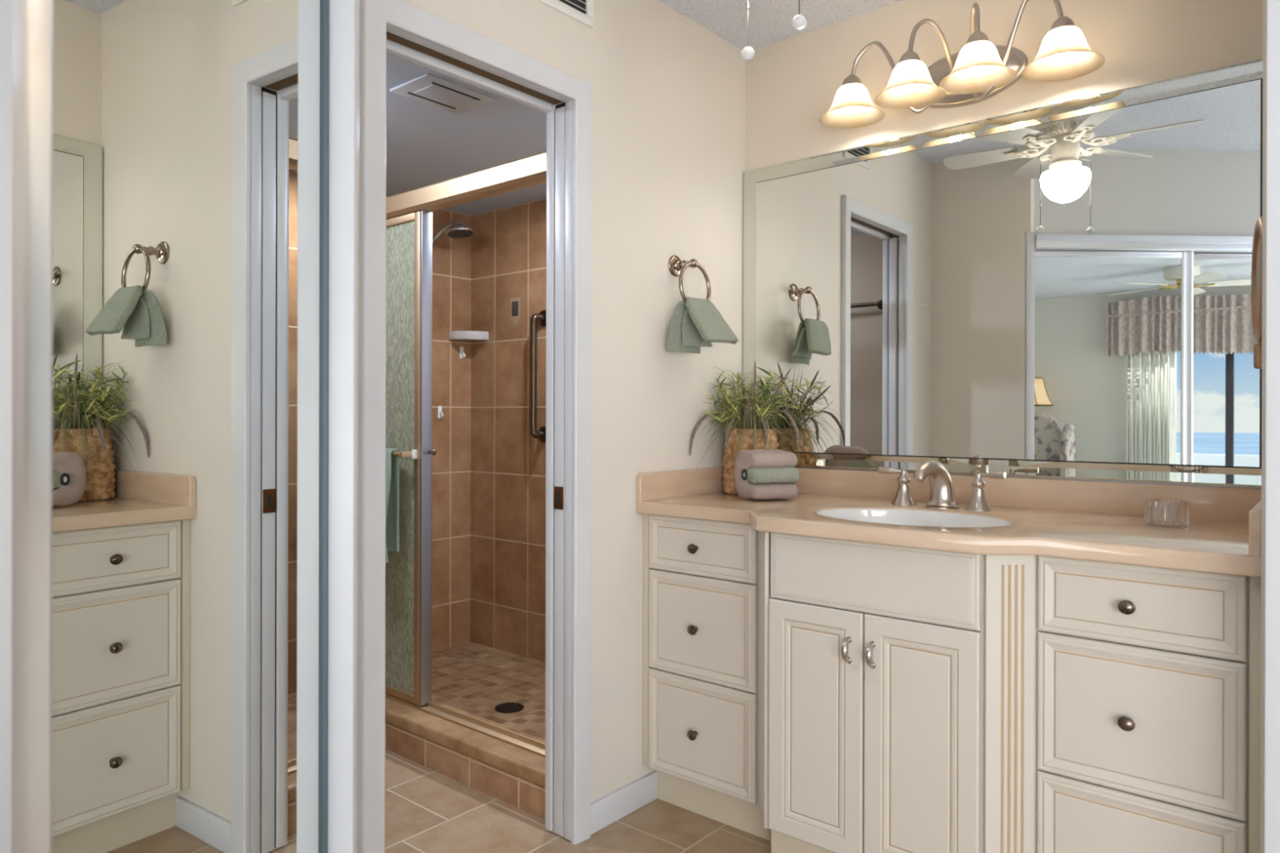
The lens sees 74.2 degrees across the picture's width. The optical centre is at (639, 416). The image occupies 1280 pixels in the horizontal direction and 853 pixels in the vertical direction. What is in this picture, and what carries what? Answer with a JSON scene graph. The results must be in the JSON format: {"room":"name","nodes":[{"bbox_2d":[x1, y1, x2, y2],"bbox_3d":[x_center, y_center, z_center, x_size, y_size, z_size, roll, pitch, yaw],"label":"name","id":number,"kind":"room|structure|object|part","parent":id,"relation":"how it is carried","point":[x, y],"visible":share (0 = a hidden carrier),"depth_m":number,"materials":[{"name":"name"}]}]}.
{"room":"bathroom","nodes":[
{"label":"bathroom","id":0,"kind":"room"},
{"bbox_2d":[386,196,471,651],"bbox_3d":[-1.599,0.056,3.414,0.080,2.200,2.235,0,0,40],"label":"wall","id":1,"kind":"structure","parent":0,"point":[451,257],"depth_m":4.15,"materials":[{"name":"tile"}]},
{"bbox_2d":[437,405,444,418],"bbox_3d":[-0.958,-0.023,4.087,0.033,0.060,0.022,0,0,40],"label":"wall hook","id":2,"kind":"object","parent":1,"relation":"attached to","point":[440,414],"visible":1,"depth_m":4.09,"materials":[{"name":"white plastic"}]},
{"bbox_3d":[-0.969,-0.023,4.096,0.004,0.060,0.022,0,0,40],"label":"plate","id":3,"kind":"part","parent":2,"relation":"part of","materials":[{"name":"white plastic"}]},
{"bbox_2d":[432,220,475,243],"bbox_3d":[-0.903,-0.845,3.990,0.272,0.144,0.138,0,0,28],"label":"shower","id":4,"kind":"object","parent":1,"relation":"attached to","point":[458,231],"visible":0.84,"depth_m":3.95,"materials":[{"name":"silver metal"}]},
{"bbox_3d":[-0.960,-0.843,3.998,0.183,0.140,0.054,0,0,13],"label":"arm","id":5,"kind":"part","parent":4,"relation":"part of","materials":[{"name":"silver metal"}]},
{"bbox_2d":[459,346,466,359],"bbox_3d":[-0.873,-0.318,4.186,0.033,0.060,0.022,0,0,40],"label":"wall hook","id":6,"kind":"object","parent":1,"relation":"attached to","point":[462,355],"visible":1,"depth_m":4.19,"materials":[{"name":"white plastic"}]},
{"bbox_3d":[-0.884,-0.318,4.196,0.004,0.060,0.022,0,0,40],"label":"plate","id":7,"kind":"part","parent":6,"relation":"part of","materials":[{"name":"white plastic"}]},
{"bbox_2d":[386,53,546,215],"bbox_3d":[-0.978,-1.037,3.000,1.885,0.060,2.400,0,0,40],"label":"ceiling","id":8,"kind":"structure","parent":0,"point":[427,144],"depth_m":3.07,"materials":[{"name":"grey paint"}]},
{"bbox_2d":[389,73,495,114],"bbox_3d":[-0.612,-0.999,2.632,0.190,0.012,0.260,0,0,40],"label":"ceiling vent","id":9,"kind":"object","parent":8,"relation":"in","point":[428,89],"visible":1,"depth_m":2.61,"materials":[{"name":"grey"}]},
{"bbox_2d":[470,198,546,662],"bbox_3d":[-0.225,0.059,3.771,1.721,2.200,0.080,0,0,40],"label":"wall","id":10,"kind":"structure","parent":0,"point":[508,244],"depth_m":4.05,"materials":[{"name":"tile"}]},
{"bbox_2d":[448,330,488,341],"bbox_3d":[-0.839,-0.398,4.147,0.135,0.040,0.135,0,0,40],"label":"soap dish","id":11,"kind":"object","parent":10,"relation":"attached to","point":[464,335],"visible":1,"depth_m":4.12,"materials":[{"name":"beige ceramic"}]},
{"bbox_2d":[510,297,520,325],"bbox_3d":[-0.594,-0.500,4.026,0.072,0.135,0.003,0,0,40],"label":"accent tile","id":12,"kind":"structure","parent":10,"relation":"attached to","point":[515,303],"depth_m":4.03,"materials":[{"name":"grey tile"}]},
{"bbox_2d":[529,310,546,442],"bbox_3d":[-0.463,-0.187,3.874,0.076,0.610,0.071,0,0,40],"label":"grab bar","id":13,"kind":"object","parent":10,"relation":"attached to","point":[540,317],"visible":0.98,"depth_m":3.86,"materials":[{"name":"brown metal"}]},
{"bbox_2d":[401,0,745,836],"bbox_3d":[-0.250,-0.056,2.316,0.115,2.434,1.772,0,0,40],"label":"wall","id":14,"kind":"structure","parent":0,"point":[668,101],"depth_m":2.51,"materials":[{"name":"beige paint"}]},
{"bbox_2d":[385,722,545,819],"bbox_3d":[-0.818,1.113,3.010,1.640,0.092,0.175,0,0,40],"label":"trim","id":15,"kind":"structure","parent":14,"relation":"attached to","point":[527,796],"depth_m":2.66,"materials":[{"name":"tile"}]},
{"bbox_2d":[385,697,545,787],"bbox_3d":[-0.820,1.044,3.008,1.640,0.046,0.182,0,0,40],"label":"shower curb","id":16,"kind":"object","parent":14,"relation":"attached to","point":[529,766],"depth_m":2.70,"materials":[{"name":"tile"}]},
{"bbox_2d":[385,151,546,756],"bbox_3d":[-0.825,0.113,2.998,1.639,1.815,0.104,0,0,40],"label":"shower door","id":17,"kind":"structure","parent":16,"relation":"on","point":[409,215],"depth_m":2.97,"materials":[{"name":"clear glass"}]},
{"bbox_2d":[385,448,399,563],"bbox_3d":[-0.979,0.310,3.063,0.323,0.399,0.068,0,0,40],"label":"bath towel","id":18,"kind":"object","parent":17,"relation":"hanging from","point":[392,464],"visible":0.23,"depth_m":2.99,"materials":[{"name":"green fabric"}]},
{"bbox_3d":[-1.094,0.143,3.243,0.802,1.674,0.005,0,0,40],"label":"glass panel","id":19,"kind":"part","parent":17,"relation":"part of","materials":[{"name":"glass"}]},
{"bbox_3d":[-1.094,0.143,3.242,0.862,1.730,0.022,0,0,40],"label":"panel frame","id":20,"kind":"part","parent":17,"relation":"part of","materials":[{"name":"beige metal"}]},
{"bbox_3d":[-0.812,-0.758,3.009,1.639,0.073,0.072,0,0,40],"label":"header rail","id":21,"kind":"part","parent":17,"relation":"part of","materials":[{"name":"beige metal"}]},
{"bbox_2d":[386,31,562,104],"bbox_3d":[-0.412,-0.871,2.115,0.044,0.004,0.592,0,0,40],"label":"trim","id":22,"kind":"structure","parent":14,"relation":"attached to","point":[389,36],"depth_m":2.10,"materials":[{"name":"brown wood"}]},
{"bbox_2d":[358,0,592,852],"bbox_3d":[-0.367,0.120,2.074,0.020,2.081,0.706,0,0,40],"label":"trim","id":23,"kind":"structure","parent":14,"relation":"attached to","point":[375,15],"depth_m":1.84,"materials":[{"name":"white paint"}]},
{"bbox_2d":[386,25,573,840],"bbox_3d":[-0.414,0.142,2.113,0.110,2.030,0.612,0,0,40],"label":"trim","id":24,"kind":"structure","parent":14,"relation":"attached to","point":[559,170],"depth_m":2.34,"materials":[{"name":"white paint"}]},
{"bbox_2d":[554,486,563,510],"bbox_3d":[-0.225,0.224,2.341,0.035,0.063,0.004,0,0,40],"label":"strike plate","id":25,"kind":"object","parent":14,"relation":"attached to","point":[558,491],"visible":1,"depth_m":2.34,"materials":[{"name":"brown metal"}]},
{"bbox_2d":[555,102,565,109],"bbox_3d":[-0.220,0.144,2.348,0.048,2.025,0.002,0,0,40],"label":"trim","id":26,"kind":"structure","parent":14,"relation":"attached to","point":[562,104],"depth_m":2.35,"materials":[{"name":"black metal"}]},
{"bbox_2d":[536,0,593,28],"bbox_3d":[-0.216,-1.168,2.255,0.010,0.172,0.265,0,0,40],"label":"air vent","id":27,"kind":"object","parent":14,"relation":"in","point":[580,11],"visible":1,"depth_m":2.31,"materials":[{"name":"white plastic"}]},
{"bbox_2d":[590,770,657,835],"bbox_3d":[-0.047,1.119,2.463,0.012,0.083,0.302,0,0,40],"label":"baseboard","id":28,"kind":"structure","parent":14,"relation":"attached to","point":[613,806],"depth_m":2.45,"materials":[{"name":"white paint"}]},
{"bbox_2d":[668,255,711,303],"bbox_3d":[0.146,-0.414,2.631,0.084,0.183,0.158,0,0,40],"label":"towel ring","id":29,"kind":"object","parent":14,"relation":"attached to","point":[677,267],"visible":0.8,"depth_m":2.63,"materials":[{"name":"grey metal"}]},
{"bbox_2d":[666,297,738,353],"bbox_3d":[0.198,-0.282,2.614,0.138,0.163,0.206,0,0,40],"label":"hand towel","id":30,"kind":"object","parent":29,"relation":"hanging from","point":[696,323],"visible":1,"depth_m":2.58,"materials":[{"name":"green fabric"}]},
{"bbox_2d":[385,641,770,852],"bbox_3d":[-0.600,1.175,2.189,3.720,0.090,3.550,0,0,40],"label":"floor","id":31,"kind":"structure","parent":0,"point":[428,811],"depth_m":2.48,"materials":[{"name":"tile"}]},
{"bbox_2d":[494,702,524,713],"bbox_3d":[-0.506,1.126,3.281,0.112,0.007,0.112,0,0,40],"label":"shower drain","id":32,"kind":"object","parent":31,"relation":"on","point":[509,707],"visible":1,"depth_m":3.27,"materials":[{"name":"brown metal"}]},
{"bbox_2d":[642,513,769,840],"bbox_3d":[0.328,0.724,2.601,0.404,0.874,0.584,0,0,40],"label":"base cabinet","id":33,"kind":"object","parent":31,"relation":"on","point":[700,577],"visible":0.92,"depth_m":2.39,"materials":[{"name":"beige paint"}]},
{"bbox_3d":[0.149,0.897,2.388,0.031,0.028,0.028,0,0,40],"label":"knob","id":34,"kind":"part","parent":33,"relation":"part of","materials":[{"name":"silver metal"}]},
{"bbox_3d":[0.150,0.601,2.388,0.031,0.028,0.028,0,0,40],"label":"knob","id":35,"kind":"part","parent":33,"relation":"part of","materials":[{"name":"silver metal"}]},
{"bbox_3d":[0.150,0.371,2.388,0.031,0.028,0.028,0,0,40],"label":"knob","id":36,"kind":"part","parent":33,"relation":"part of","materials":[{"name":"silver metal"}]},
{"bbox_3d":[0.170,0.894,2.397,0.371,0.296,0.020,0,0,40],"label":"drawer","id":37,"kind":"part","parent":33,"relation":"part of","materials":[{"name":"beige paint"}]},
{"bbox_3d":[0.171,0.598,2.397,0.371,0.291,0.020,0,0,40],"label":"drawer","id":38,"kind":"part","parent":33,"relation":"part of","materials":[{"name":"beige paint"}]},
{"bbox_3d":[0.171,0.369,2.397,0.371,0.161,0.020,0,0,40],"label":"drawer","id":39,"kind":"part","parent":33,"relation":"part of","materials":[{"name":"beige paint"}]},
{"bbox_2d":[756,531,1039,852],"bbox_3d":[0.719,0.726,2.203,0.717,0.874,0.689,0,0,40],"label":"base cabinet","id":40,"kind":"object","parent":31,"relation":"on","point":[897,686],"visible":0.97,"depth_m":1.91,"materials":[{"name":"beige paint"}]},
{"bbox_3d":[0.424,0.747,2.054,0.252,0.580,0.019,0,0,40],"label":"door","id":41,"kind":"part","parent":40,"relation":"part of","materials":[{"name":"beige paint"}]},
{"bbox_3d":[0.481,0.547,1.974,0.017,0.064,0.032,0,0,40],"label":"handle","id":42,"kind":"part","parent":40,"relation":"part of","materials":[{"name":"silver metal"}]},
{"bbox_3d":[0.526,0.547,1.936,0.017,0.064,0.032,0,0,40],"label":"handle","id":43,"kind":"part","parent":40,"relation":"part of","materials":[{"name":"silver metal"}]},
{"bbox_3d":[0.624,0.748,1.886,0.261,0.580,0.019,0,0,40],"label":"door","id":44,"kind":"part","parent":40,"relation":"part of","materials":[{"name":"beige paint"}]},
{"bbox_2d":[635,466,1261,577],"bbox_3d":[0.717,0.228,2.211,1.501,0.119,0.686,0,0,40],"label":"countertop","id":45,"kind":"structure","parent":40,"relation":"on","point":[1082,520],"depth_m":2.08,"materials":[{"name":"beige stone"}]},
{"bbox_2d":[688,361,816,494],"bbox_3d":[0.363,0.030,2.688,0.332,0.435,0.336,0,0,40],"label":"arrangement","id":46,"kind":"object","parent":45,"relation":"on","point":[747,433],"visible":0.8,"depth_m":2.71,"materials":[{"name":"plant"}]},
{"bbox_2d":[722,428,778,494],"bbox_3d":[0.364,0.143,2.768,0.184,0.209,0.183,0,0,40],"label":"basket","id":47,"kind":"object","parent":46,"relation":"on","point":[762,441],"depth_m":2.71,"materials":[{"name":"wicker"}]},
{"bbox_2d":[733,448,797,499],"bbox_3d":[0.379,0.172,2.559,0.151,0.148,0.154,0,0,-18],"label":"folded towel","id":48,"kind":"object","parent":45,"relation":"on","point":[745,459],"visible":0.79,"depth_m":2.50,"materials":[{"name":"beige fabric"}]},
{"bbox_2d":[740,466,799,484],"bbox_3d":[0.385,0.172,2.532,0.160,0.053,0.109,0,0,-18],"label":"folded towel","id":49,"kind":"object","parent":48,"relation":"on","point":[754,475],"visible":0.78,"depth_m":2.49,"materials":[{"name":"green fabric"}]},
{"bbox_2d":[816,508,1012,527],"bbox_3d":[0.678,0.328,2.132,0.486,0.149,0.360,0,0,40],"label":"sink","id":50,"kind":"object","parent":45,"relation":"in","point":[897,517],"visible":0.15,"depth_m":2.30,"materials":[{"name":"white ceramic"}]},
{"bbox_2d":[878,459,1006,511],"bbox_3d":[0.806,0.183,2.314,0.350,0.133,0.180,0,0,40],"label":"faucet","id":51,"kind":"object","parent":45,"relation":"on","point":[942,494],"visible":1,"depth_m":2.31,"materials":[{"name":"silver metal"}]},
{"bbox_3d":[0.725,0.158,2.429,0.077,0.028,0.019,0,0,35],"label":"lever","id":52,"kind":"part","parent":51,"relation":"part of","materials":[{"name":"silver metal"}]},
{"bbox_3d":[0.751,0.200,2.411,0.068,0.100,0.068,0,0,40],"label":"handle","id":53,"kind":"part","parent":51,"relation":"part of","materials":[{"name":"silver metal"}]},
{"bbox_3d":[0.807,0.183,2.308,0.095,0.133,0.172,0,0,40],"label":"spout","id":54,"kind":"part","parent":51,"relation":"part of","materials":[{"name":"silver metal"}]},
{"bbox_3d":[0.910,0.200,2.277,0.068,0.100,0.068,0,0,40],"label":"handle","id":55,"kind":"part","parent":51,"relation":"part of","materials":[{"name":"silver metal"}]},
{"bbox_3d":[0.933,0.159,2.254,0.077,0.028,0.019,0,0,45],"label":"lever","id":56,"kind":"part","parent":51,"relation":"part of","materials":[{"name":"silver metal"}]},
{"bbox_2d":[1143,498,1189,526],"bbox_3d":[1.232,0.223,1.980,0.091,0.054,0.090,0,0,40],"label":"cup","id":57,"kind":"object","parent":45,"relation":"on","point":[1160,512],"visible":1,"depth_m":1.95,"materials":[{"name":"clear glass"}]},
{"bbox_2d":[1036,555,1261,852],"bbox_3d":[1.163,0.727,1.879,0.389,0.874,0.612,0,0,40],"label":"base cabinet","id":58,"kind":"object","parent":31,"relation":"on","point":[1149,677],"visible":0.88,"depth_m":1.66,"materials":[{"name":"beige paint"}]},
{"bbox_3d":[0.960,0.603,1.668,0.031,0.028,0.028,0,0,40],"label":"knob","id":59,"kind":"part","parent":58,"relation":"part of","materials":[{"name":"silver metal"}]},
{"bbox_3d":[0.960,0.374,1.668,0.031,0.028,0.028,0,0,40],"label":"knob","id":60,"kind":"part","parent":58,"relation":"part of","materials":[{"name":"silver metal"}]},
{"bbox_3d":[0.980,0.896,1.678,0.360,0.296,0.020,0,0,40],"label":"drawer","id":61,"kind":"part","parent":58,"relation":"part of","materials":[{"name":"beige paint"}]},
{"bbox_3d":[0.981,0.600,1.678,0.360,0.291,0.020,0,0,40],"label":"drawer","id":62,"kind":"part","parent":58,"relation":"part of","materials":[{"name":"beige paint"}]},
{"bbox_3d":[0.981,0.371,1.677,0.360,0.161,0.020,0,0,40],"label":"drawer","id":63,"kind":"part","parent":58,"relation":"part of","materials":[{"name":"beige paint"}]},
{"bbox_3d":[-0.374,1.156,0.513,1.174,0.014,1.084,0,0,40],"label":"trim","id":64,"kind":"structure","parent":31,"relation":"on","visible":0},
{"bbox_2d":[0,0,328,852],"bbox_3d":[-0.421,0.177,0.867,0.018,1.934,0.784,0,0,-7],"label":"mirror door","id":65,"kind":"structure","parent":64,"relation":"on","point":[164,164],"depth_m":0.70,"materials":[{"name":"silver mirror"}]},
{"bbox_2d":[658,0,905,50],"bbox_3d":[1.125,-1.306,-0.800,6.000,0.080,6.500,0,0,40],"label":"ceiling","id":66,"kind":"structure","parent":0,"point":[770,21],"depth_m":2.68,"materials":[{"name":"white paint"}]},
{"bbox_2d":[741,0,807,60],"bbox_3d":[0.248,-0.987,1.607,0.908,0.568,0.833,0,0,40],"label":"ceiling fan","id":67,"kind":"object","parent":66,"relation":"hanging from","point":[799,21],"visible":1,"depth_m":1.68,"materials":[{"name":"white ceramic"}]},
{"bbox_3d":[0.222,-0.863,1.676,0.005,0.249,0.037,0,0,-23],"label":"pull chain","id":68,"kind":"part","parent":67,"relation":"part of","materials":[{"name":"silver metal"}]},
{"bbox_3d":[0.215,-0.727,1.690,0.028,0.026,0.028,0,0,40],"label":"chain knob","id":69,"kind":"part","parent":67,"relation":"part of","materials":[{"name":"white"}]},
{"bbox_3d":[0.281,-0.856,1.543,0.005,0.263,0.036,0,0,-27],"label":"pull chain","id":70,"kind":"part","parent":67,"relation":"part of","materials":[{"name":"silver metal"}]},
{"bbox_3d":[0.288,-0.713,1.530,0.028,0.026,0.028,0,0,40],"label":"chain knob","id":71,"kind":"part","parent":67,"relation":"part of","materials":[{"name":"white"}]},
{"bbox_2d":[745,0,1262,171],"bbox_3d":[0.979,-0.054,2.509,1.745,2.434,0.107,0,0,40],"label":"wall","id":72,"kind":"structure","parent":0,"point":[790,83],"depth_m":2.48,"materials":[{"name":"beige paint"}]},
{"bbox_2d":[819,0,1105,128],"bbox_3d":[0.860,-1.003,2.358,0.776,0.239,0.279,0,0,40],"label":"vanity light","id":73,"kind":"object","parent":72,"relation":"attached to","point":[981,70],"visible":1,"depth_m":2.34,"materials":[{"name":"white glass"}]},
{"bbox_3d":[0.637,-0.955,2.547,0.037,0.066,0.037,0,0,40],"label":"bulb","id":74,"kind":"part","parent":73,"relation":"part of","materials":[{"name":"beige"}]},
{"bbox_3d":[0.637,-0.946,2.547,0.192,0.092,0.192,0,0,40],"label":"lamp shade","id":75,"kind":"part","parent":73,"relation":"part of","materials":[{"name":"white glass"}]},
{"bbox_3d":[0.757,-1.000,2.498,0.266,0.225,0.044,0,0,15],"label":"arm","id":76,"kind":"part","parent":73,"relation":"part of","materials":[{"name":"silver metal"}]},
{"bbox_3d":[0.760,-0.947,2.385,0.192,0.092,0.192,0,0,40],"label":"lamp shade","id":77,"kind":"part","parent":73,"relation":"part of","materials":[{"name":"white glass"}]},
{"bbox_3d":[0.760,-0.956,2.385,0.037,0.066,0.037,0,0,40],"label":"bulb","id":78,"kind":"part","parent":73,"relation":"part of","materials":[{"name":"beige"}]},
{"bbox_3d":[0.842,-1.046,2.406,0.178,0.147,0.043,0,0,-25],"label":"arm","id":79,"kind":"part","parent":73,"relation":"part of","materials":[{"name":"silver metal"}]},
{"bbox_3d":[0.924,-1.048,2.343,0.020,0.151,0.175,0,0,18],"label":"arm","id":80,"kind":"part","parent":73,"relation":"part of","materials":[{"name":"silver metal"}]},
{"bbox_3d":[0.903,-0.956,2.265,0.037,0.066,0.037,0,0,40],"label":"bulb","id":81,"kind":"part","parent":73,"relation":"part of","materials":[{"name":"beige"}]},
{"bbox_3d":[0.942,-0.987,2.450,0.336,0.160,0.032,0,0,40],"label":"plate","id":82,"kind":"part","parent":73,"relation":"part of","materials":[{"name":"silver metal"}]},
{"bbox_3d":[0.903,-0.947,2.265,0.192,0.092,0.192,0,0,40],"label":"lamp shade","id":83,"kind":"part","parent":73,"relation":"part of","materials":[{"name":"white glass"}]},
{"bbox_3d":[1.005,-1.002,2.288,0.045,0.237,0.292,0,0,-27],"label":"arm","id":84,"kind":"part","parent":73,"relation":"part of","materials":[{"name":"silver metal"}]},
{"bbox_3d":[1.084,-0.951,2.171,0.037,0.066,0.037,0,0,40],"label":"bulb","id":85,"kind":"part","parent":73,"relation":"part of","materials":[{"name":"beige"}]},
{"bbox_3d":[1.084,-0.942,2.171,0.192,0.092,0.192,0,0,40],"label":"lamp shade","id":86,"kind":"part","parent":73,"relation":"part of","materials":[{"name":"white glass"}]},
{"bbox_2d":[742,58,1262,488],"bbox_3d":[0.931,-0.340,2.458,1.496,1.017,0.032,0,0,40],"label":"wall mirror","id":87,"kind":"object","parent":72,"relation":"attached to","point":[1062,291],"visible":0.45,"depth_m":2.32,"materials":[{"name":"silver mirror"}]},
{"bbox_2d":[794,467,1261,522],"bbox_3d":[0.931,0.210,2.465,1.460,0.083,0.020,0,0,40],"label":"backsplash","id":88,"kind":"structure","parent":72,"relation":"attached to","point":[1206,503],"depth_m":2.28,"materials":[{"name":"beige stone"}]},
{"bbox_2d":[1260,0,1266,852],"bbox_3d":[1.358,-0.052,1.705,0.128,2.434,0.633,0,0,40],"label":"wall","id":89,"kind":"structure","parent":0,"point":[1264,2],"depth_m":1.50,"materials":[{"name":"beige paint"}]},
{"bbox_2d":[1251,216,1262,368],"bbox_3d":[1.253,-0.231,1.695,0.039,0.342,0.273,0,0,34],"label":"makeup mirror","id":90,"kind":"object","parent":89,"relation":"attached to","point":[1256,260],"visible":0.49,"depth_m":1.71,"materials":[{"name":"brown metal"}]},
{"bbox_3d":[1.277,-0.120,1.724,0.104,0.120,0.022,0,0,-33],"label":"swing arm","id":91,"kind":"part","parent":90,"relation":"part of","materials":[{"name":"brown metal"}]},
{"bbox_2d":[1264,0,1279,852],"bbox_3d":[1.136,-0.052,1.409,0.146,2.434,0.104,0,0,40],"label":"trim","id":92,"kind":"structure","parent":89,"relation":"attached to","point":[1272,599],"depth_m":1.41,"materials":[{"name":"white paint"}]},
{"bbox_3d":[-0.674,-0.056,1.449,0.585,2.434,0.101,0,0,40],"label":"wall","id":93,"kind":"structure","parent":0,"visible":0},
{"bbox_2d":[327,0,359,852],"bbox_3d":[-0.481,0.146,1.281,0.101,2.030,0.040,0,0,-7],"label":"trim","id":94,"kind":"structure","parent":93,"relation":"attached to","point":[344,15],"depth_m":1.26,"materials":[{"name":"white paint"}]}
]}

